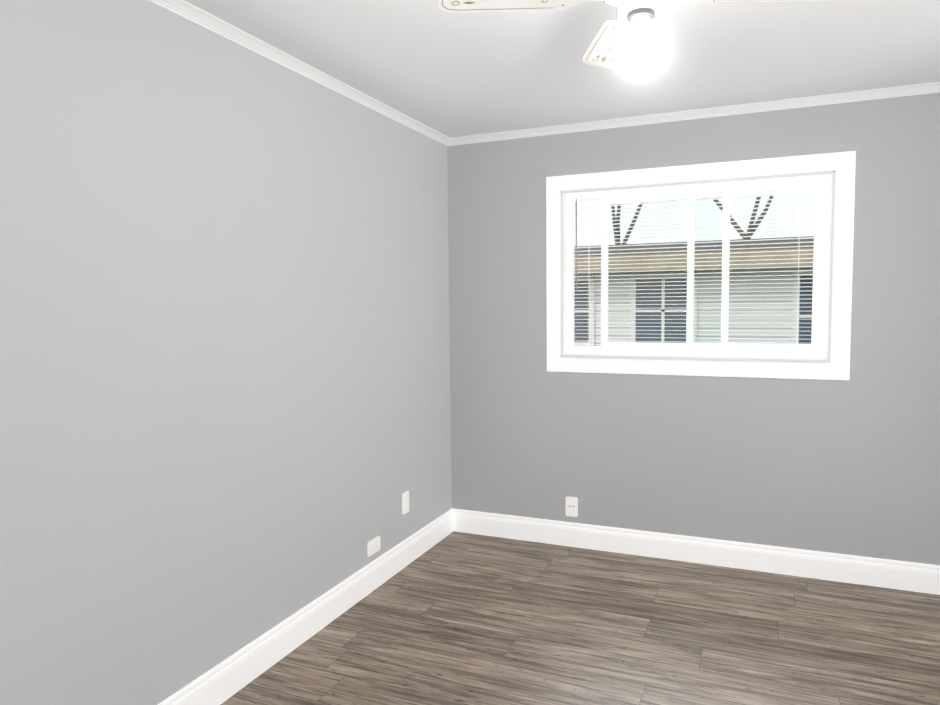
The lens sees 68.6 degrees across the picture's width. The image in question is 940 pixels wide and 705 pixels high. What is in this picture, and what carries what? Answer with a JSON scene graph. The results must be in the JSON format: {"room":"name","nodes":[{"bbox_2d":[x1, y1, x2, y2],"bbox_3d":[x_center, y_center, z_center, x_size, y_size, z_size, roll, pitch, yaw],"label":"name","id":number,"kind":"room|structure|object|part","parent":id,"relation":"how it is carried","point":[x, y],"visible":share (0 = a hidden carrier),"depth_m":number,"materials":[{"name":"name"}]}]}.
{"room":"empty bedroom","nodes":[
{"label":"empty bedroom","id":0,"kind":"room"},
{"bbox_2d":[0,0,451,704],"bbox_3d":[-0.987,0.056,2.416,0.120,2.430,4.360,1,4,23],"label":"wall","id":1,"kind":"structure","parent":0,"point":[224,360],"depth_m":2.34,"materials":[{"name":"grey paint"}]},
{"bbox_2d":[147,0,449,145],"bbox_3d":[-0.931,-1.133,2.302,0.031,0.042,4.120,1,4,23],"label":"crown molding","id":2,"kind":"structure","parent":1,"relation":"attached to","point":[204,19],"depth_m":2.75,"materials":[{"name":"white wood"}]},
{"bbox_2d":[158,509,452,704],"bbox_3d":[-0.912,1.200,2.471,0.016,0.140,4.120,1,4,23],"label":"baseboard","id":3,"kind":"structure","parent":1,"relation":"attached to","point":[226,679],"depth_m":2.93,"materials":[{"name":"white wood"}]},
{"bbox_2d":[367,536,379,556],"bbox_3d":[-0.484,0.978,3.481,0.006,0.072,0.116,1,4,23],"label":"electrical outlet","id":4,"kind":"object","parent":1,"relation":"attached to","point":[373,545],"visible":1,"depth_m":3.47,"materials":[{"name":"white plastic"}]},
{"bbox_2d":[402,491,408,514],"bbox_3d":[-0.352,0.824,3.783,0.007,0.116,0.072,1,4,23],"label":"duplex electrical outlet","id":5,"kind":"object","parent":1,"relation":"attached to","point":[405,502],"visible":1,"depth_m":3.77,"materials":[{"name":"white plastic"}]},
{"bbox_2d":[184,0,939,137],"bbox_3d":[0.361,-1.179,1.747,3.080,0.100,4.360,1,4,23],"label":"ceiling","id":6,"kind":"structure","parent":0,"point":[431,64],"depth_m":2.78,"materials":[{"name":"paint"}]},
{"bbox_2d":[438,0,829,73],"bbox_3d":[0.450,-0.937,1.815,0.818,0.395,0.818,3,6,44],"label":"fan","id":7,"kind":"object","parent":6,"relation":"hanging from","point":[631,41],"visible":1,"depth_m":1.83,"materials":[{"name":"white plastic"}]},
{"bbox_3d":[0.141,-0.934,1.796,0.458,0.031,0.252,1,4,23],"label":"blade","id":8,"kind":"part","parent":7,"relation":"part of","materials":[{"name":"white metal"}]},
{"bbox_3d":[0.431,-0.961,2.123,0.252,0.031,0.458,1,4,23],"label":"blade","id":9,"kind":"part","parent":7,"relation":"part of","materials":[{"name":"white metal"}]},
{"bbox_3d":[0.452,-0.802,1.825,0.116,0.123,0.116,1,4,23],"label":"bulb globe","id":10,"kind":"part","parent":7,"relation":"part of"},
{"bbox_3d":[0.759,-0.944,1.834,0.458,0.031,0.252,1,4,23],"label":"blade","id":11,"kind":"part","parent":7,"relation":"part of","materials":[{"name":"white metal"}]},
{"bbox_2d":[220,531,939,704],"bbox_3d":[0.388,1.345,1.927,3.080,0.100,4.360,1,4,23],"label":"floor","id":12,"kind":"structure","parent":0,"point":[456,618],"depth_m":2.94,"materials":[{"name":"brown wood"}]},
{"bbox_2d":[447,93,939,564],"bbox_3d":[1.204,-0.065,3.783,2.840,2.430,0.120,1,4,23],"label":"wall","id":13,"kind":"structure","parent":0,"point":[851,466],"depth_m":3.69,"materials":[{"name":"grey paint"}]},
{"bbox_2d":[566,497,577,516],"bbox_3d":[0.596,0.906,4.045,0.072,0.116,0.010,1,4,23],"label":"outlet","id":14,"kind":"object","parent":13,"relation":"attached to","point":[571,506],"visible":1,"depth_m":4.04,"materials":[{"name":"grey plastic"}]},
{"bbox_2d":[448,82,939,145],"bbox_3d":[1.162,-1.250,3.628,2.840,0.042,0.031,1,4,23],"label":"crown molding","id":15,"kind":"structure","parent":13,"relation":"attached to","point":[875,94],"depth_m":3.59,"materials":[{"name":"white wood"}]},
{"bbox_2d":[452,509,939,594],"bbox_3d":[1.190,1.082,3.802,2.840,0.140,0.016,1,4,23],"label":"baseboard","id":16,"kind":"structure","parent":13,"relation":"attached to","point":[896,574],"depth_m":3.74,"materials":[{"name":"white wood"}]},
{"bbox_2d":[560,170,835,362],"bbox_3d":[1.176,-0.436,3.725,1.390,0.950,0.106,1,4,23],"label":"window frame","id":17,"kind":"structure","parent":13,"relation":"attached to","point":[611,356],"depth_m":3.67,"materials":[{"name":"white wood"}]},
{"bbox_2d":[546,151,855,379],"bbox_3d":[1.187,-0.438,3.750,1.560,1.120,0.137,1,4,23],"label":"window unit","id":18,"kind":"structure","parent":13,"relation":"in","point":[819,186],"depth_m":3.68,"materials":[{"name":"plastic"}]},
{"bbox_3d":[1.280,-0.441,3.751,1.063,0.790,0.032,1,4,23],"label":"glass","id":19,"kind":"part","parent":18,"relation":"part of","materials":[{"name":"clear glass"}]},
{"label":"outside","id":20,"kind":"structure","parent":0,"visible":0},
{"bbox_3d":[15.106,-0.579,33.713,85.000,0.200,65.759,1,4,23],"label":"ground","id":21,"kind":"structure","parent":20,"visible":0},
{"bbox_2d":[611,204,642,244],"bbox_3d":[4.598,-3.986,19.254,6.133,8.895,6.502,1,4,23],"label":"tree","id":22,"kind":"object","parent":21,"relation":"on","point":[618,225],"depth_m":20.65,"materials":[{"name":"plant"}]},
{"bbox_2d":[574,236,813,345],"bbox_3d":[5.716,-0.824,14.802,17.400,3.180,8.920,1,4,23],"label":"house","id":23,"kind":"structure","parent":21,"relation":"on","point":[785,317],"depth_m":11.26,"materials":[{"name":"white"}]},
{"bbox_2d":[713,196,772,238],"bbox_3d":[8.702,-5.103,22.041,8.427,10.651,8.389,1,4,23],"label":"tree","id":24,"kind":"object","parent":21,"relation":"on","point":[752,218],"depth_m":21.33,"materials":[{"name":"plant"}]}
]}

